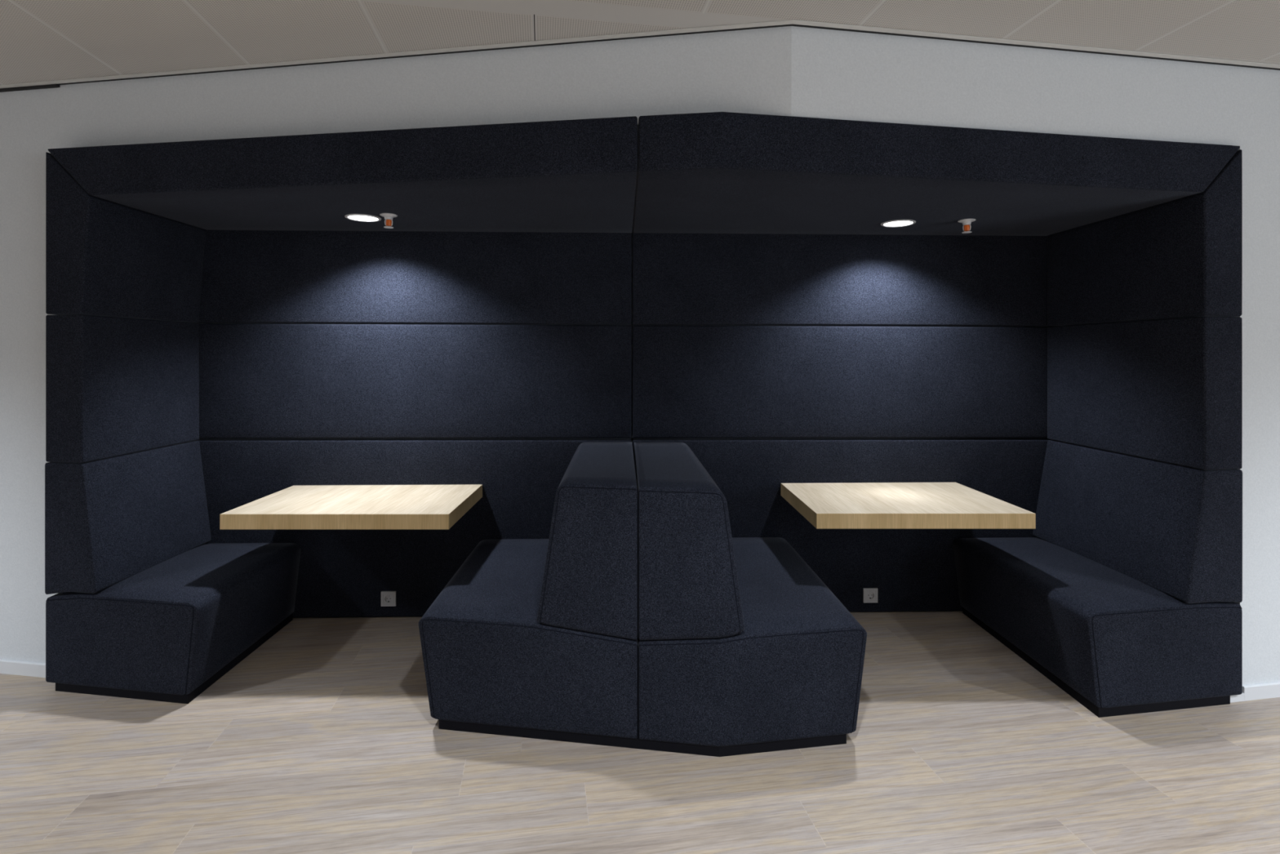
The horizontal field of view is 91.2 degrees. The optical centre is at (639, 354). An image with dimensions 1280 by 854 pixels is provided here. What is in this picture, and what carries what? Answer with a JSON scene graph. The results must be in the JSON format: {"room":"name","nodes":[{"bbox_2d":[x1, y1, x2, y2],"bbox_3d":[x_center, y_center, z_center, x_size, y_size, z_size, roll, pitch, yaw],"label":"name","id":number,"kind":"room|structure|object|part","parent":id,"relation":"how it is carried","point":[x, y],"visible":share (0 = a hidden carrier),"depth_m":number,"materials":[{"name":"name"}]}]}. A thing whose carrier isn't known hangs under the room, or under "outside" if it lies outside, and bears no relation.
{"room":"office breakout area","nodes":[
{"label":"office breakout area","id":0,"kind":"room"},
{"bbox_2d":[48,115,637,232],"bbox_3d":[-1.311,-0.795,2.929,2.605,0.227,1.193,0,0,0],"label":"booth canopy","id":1,"kind":"object","parent":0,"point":[358,217],"depth_m":2.61,"materials":[{"name":"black fabric"}]},
{"bbox_3d":[-1.311,-0.796,2.929,2.605,0.225,1.193,0,0,0],"label":"canopy","id":2,"kind":"part","parent":1,"relation":"part of","materials":[{"name":"black fabric"}]},
{"bbox_2d":[379,213,397,228],"bbox_3d":[-1.233,-0.654,3.075,0.082,0.064,0.082,0,0,-17],"label":"sprinkler head","id":3,"kind":"object","parent":1,"relation":"attached to","point":[388,217],"visible":1,"depth_m":3.06},
{"bbox_2d":[0,26,791,662],"bbox_3d":[-2.518,0.120,2.883,6.259,2.700,0.099,0,0,9],"label":"wall","id":4,"kind":"structure","parent":0,"point":[745,71],"depth_m":2.70,"materials":[{"name":"white paint"}]},
{"bbox_2d":[0,658,45,677],"bbox_3d":[-4.070,1.440,3.075,3.060,0.059,0.012,0,0,9],"label":"baseboard","id":5,"kind":"structure","parent":4,"relation":"attached to","point":[6,666],"depth_m":2.87,"materials":[{"name":"white paint"}]},
{"bbox_2d":[0,84,59,92],"bbox_3d":[-4.120,-1.221,3.080,3.001,0.010,0.019,0,0,9],"label":"trim","id":6,"kind":"structure","parent":4,"relation":"attached to","point":[49,86],"depth_m":2.87,"materials":[{"name":"black"}]},
{"bbox_2d":[0,19,1279,88],"bbox_3d":[0.000,-1.226,2.802,11.200,0.005,1.008,0,0,0],"label":"trim","id":7,"kind":"structure","parent":4,"relation":"attached to","point":[788,21],"depth_m":2.50,"materials":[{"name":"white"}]},
{"bbox_2d":[278,231,926,443],"bbox_3d":[0.000,0.120,3.735,5.504,2.700,0.100,0,0,-1],"label":"wall","id":8,"kind":"structure","parent":0,"point":[632,325],"depth_m":3.68,"materials":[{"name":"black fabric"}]},
{"bbox_2d":[0,610,1279,853],"bbox_3d":[-0.106,1.470,-0.416,15.285,0.001,11.875,0,0,0],"label":"floor","id":9,"kind":"structure","parent":0,"point":[325,738],"depth_m":2.20,"materials":[{"name":"brown wood"}]},
{"bbox_2d":[44,440,301,703],"bbox_3d":[-2.241,0.972,3.052,0.773,0.997,0.853,0,0,0],"label":"bench","id":10,"kind":"object","parent":9,"relation":"on","point":[142,607],"visible":0.97,"depth_m":2.75,"materials":[{"name":"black fabric"}]},
{"bbox_2d":[45,314,199,462],"bbox_3d":[-2.521,0.148,3.087,0.202,0.645,0.755,0,0,-2],"label":"panel","id":11,"kind":"object","parent":10,"relation":"on","point":[115,386],"visible":1,"depth_m":2.90,"materials":[{"name":"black fabric"}]},
{"bbox_2d":[45,151,205,322],"bbox_3d":[-2.502,-0.532,3.087,0.248,0.712,0.760,0,0,0],"label":"panel","id":12,"kind":"object","parent":11,"relation":"on","point":[104,257],"visible":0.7,"depth_m":2.86,"materials":[{"name":"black fabric"}]},
{"bbox_3d":[-2.487,0.762,3.085,0.280,0.577,0.765,0,0,0],"label":"backrest","id":13,"kind":"part","parent":10,"relation":"part of","materials":[{"name":"blue fabric"}]},
{"bbox_3d":[-2.239,1.229,3.053,0.769,0.411,0.852,0,0,0],"label":"seat","id":14,"kind":"part","parent":10,"relation":"part of","materials":[{"name":"blue fabric"}]},
{"bbox_2d":[196,438,631,617],"bbox_3d":[-1.323,0.970,3.531,2.556,0.993,0.072,0,0,-1],"label":"panel","id":15,"kind":"object","parent":9,"relation":"on","point":[343,572],"visible":0.35,"depth_m":3.49,"materials":[{"name":"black fabric"}]},
{"bbox_2d":[219,484,482,528],"bbox_3d":[-1.397,0.776,3.179,1.054,0.100,0.653,0,0,0],"label":"table","id":16,"kind":"object","parent":15,"relation":"attached to","point":[310,506],"visible":1,"depth_m":2.98,"materials":[{"name":"brown wood"}]},
{"bbox_2d":[381,591,395,606],"bbox_3d":[-1.400,1.359,3.489,0.081,0.081,0.009,0,0,-1],"label":"wall socket","id":17,"kind":"object","parent":15,"relation":"attached to","point":[388,597],"visible":1,"depth_m":3.49,"materials":[{"name":"grey plastic"}]},
{"bbox_2d":[198,323,631,438],"bbox_3d":[-1.323,0.149,3.531,2.556,0.647,0.072,0,0,-1],"label":"panel","id":18,"kind":"object","parent":15,"relation":"on","point":[257,380],"visible":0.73,"depth_m":3.50,"materials":[{"name":"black fabric"}]},
{"bbox_2d":[193,229,631,324],"bbox_3d":[-1.323,-0.480,3.531,2.556,0.620,0.072,0,0,-1],"label":"panel","id":19,"kind":"object","parent":18,"relation":"on","point":[309,277],"visible":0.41,"depth_m":3.50,"materials":[{"name":"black fabric"}]},
{"bbox_2d":[418,441,638,748],"bbox_3d":[-0.455,0.979,2.929,0.897,0.983,1.194,0,0,0],"label":"bench","id":20,"kind":"object","parent":9,"relation":"on","point":[535,638],"visible":1,"depth_m":2.39,"materials":[{"name":"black fabric"}]},
{"bbox_3d":[-0.456,1.228,2.929,0.895,0.412,1.194,0,0,0],"label":"seat","id":21,"kind":"part","parent":20,"relation":"part of","materials":[{"name":"blue fabric"}]},
{"bbox_3d":[-0.218,0.776,2.929,0.418,0.578,1.194,0,0,0],"label":"backrest","id":22,"kind":"part","parent":20,"relation":"part of","materials":[{"name":"blue fabric"}]},
{"bbox_2d":[633,442,866,756],"bbox_3d":[0.412,0.980,2.913,0.902,0.980,1.266,0,0,0],"label":"bench","id":23,"kind":"object","parent":9,"relation":"on","point":[743,648],"visible":0.88,"depth_m":2.32,"materials":[{"name":"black fabric"}]},
{"bbox_3d":[0.173,0.778,2.908,0.424,0.575,1.253,0,0,0],"label":"backrest","id":24,"kind":"part","parent":23,"relation":"part of","materials":[{"name":"blue fabric"}]},
{"bbox_3d":[0.412,1.228,2.913,0.902,0.412,1.266,0,0,0],"label":"seat","id":25,"kind":"part","parent":23,"relation":"part of","materials":[{"name":"blue fabric"}]},
{"bbox_2d":[632,437,1051,612],"bbox_3d":[1.248,0.973,3.595,2.586,0.987,0.072,0,0,-1],"label":"panel","id":26,"kind":"object","parent":9,"relation":"on","point":[911,570],"visible":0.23,"depth_m":3.56,"materials":[{"name":"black fabric"}]},
{"bbox_2d":[632,324,1048,438],"bbox_3d":[1.248,0.156,3.595,2.586,0.645,0.072,0,0,-1],"label":"panel","id":27,"kind":"object","parent":26,"relation":"on","point":[689,381],"visible":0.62,"depth_m":3.56,"materials":[{"name":"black fabric"}]},
{"bbox_2d":[632,225,1048,326],"bbox_3d":[1.248,-0.472,3.595,2.586,0.621,0.072,0,0,-1],"label":"panel","id":28,"kind":"object","parent":27,"relation":"on","point":[701,279],"visible":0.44,"depth_m":3.56,"materials":[{"name":"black fabric"}]},
{"bbox_2d":[862,587,877,602],"bbox_3d":[1.308,1.366,3.556,0.081,0.081,0.009,0,0,-1],"label":"wall socket","id":29,"kind":"object","parent":26,"relation":"attached to","point":[869,594],"visible":1,"depth_m":3.55,"materials":[{"name":"grey plastic"}]},
{"bbox_2d":[780,482,1035,528],"bbox_3d":[1.304,0.777,3.220,1.014,0.100,0.704,0,0,0],"label":"table","id":30,"kind":"object","parent":26,"relation":"attached to","point":[825,505],"visible":1,"depth_m":2.98,"materials":[{"name":"brown wood"}]},
{"bbox_2d":[952,440,1242,717],"bbox_3d":[2.160,0.978,3.058,0.764,0.985,1.062,0,0,0],"label":"bench","id":31,"kind":"object","parent":9,"relation":"on","point":[1126,590],"visible":0.92,"depth_m":2.72,"materials":[{"name":"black fabric"}]},
{"bbox_3d":[2.160,1.229,3.059,0.763,0.411,1.060,0,0,0],"label":"seat","id":32,"kind":"part","parent":31,"relation":"part of","materials":[{"name":"blue fabric"}]},
{"bbox_3d":[2.391,0.766,3.094,0.302,0.561,0.990,0,0,0],"label":"backrest","id":33,"kind":"part","parent":31,"relation":"part of","materials":[{"name":"blue fabric"}]},
{"bbox_2d":[1047,316,1242,470],"bbox_3d":[2.434,0.162,3.100,0.199,0.642,0.975,0,0,-2],"label":"panel","id":34,"kind":"object","parent":31,"relation":"on","point":[1170,390],"visible":1,"depth_m":2.87,"materials":[{"name":"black fabric"}]},
{"bbox_2d":[1047,149,1242,326],"bbox_3d":[2.435,-0.514,3.100,0.198,0.705,0.975,0,0,-2],"label":"panel","id":35,"kind":"object","parent":34,"relation":"on","point":[1182,257],"visible":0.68,"depth_m":2.84,"materials":[{"name":"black fabric"}]},
{"bbox_2d":[0,0,1279,84],"bbox_3d":[0.076,-1.230,-0.646,14.861,0.001,13.607,0,0,0],"label":"ceiling","id":36,"kind":"structure","parent":0,"point":[41,40],"depth_m":2.34,"materials":[{"name":"tile"}]},
{"bbox_2d":[633,111,1239,235],"bbox_3d":[1.247,-0.786,2.935,2.571,0.223,1.307,0,0,0],"label":"booth canopy","id":37,"kind":"object","parent":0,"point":[896,223],"depth_m":2.53,"materials":[{"name":"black fabric"}]},
{"bbox_3d":[1.247,-0.787,2.935,2.571,0.220,1.307,0,0,0],"label":"canopy","id":38,"kind":"part","parent":37,"relation":"part of","materials":[{"name":"black fabric"}]},
{"bbox_2d":[957,218,976,233],"bbox_3d":[1.650,-0.647,3.164,0.082,0.064,0.082,0,0,29],"label":"sprinkler head","id":39,"kind":"object","parent":37,"relation":"attached to","point":[966,223],"visible":1,"depth_m":3.15},
{"bbox_2d":[791,26,1279,685],"bbox_3d":[3.083,0.120,2.808,5.120,2.700,0.099,0,0,-9],"label":"wall","id":40,"kind":"structure","parent":0,"point":[836,74],"depth_m":2.59,"materials":[{"name":"white paint"}]},
{"bbox_2d":[1230,681,1279,702],"bbox_3d":[4.034,1.440,2.909,3.137,0.059,0.012,0,0,-9],"label":"baseboard","id":41,"kind":"structure","parent":40,"relation":"attached to","point":[1269,690],"depth_m":2.67,"materials":[{"name":"white paint"}]}
]}

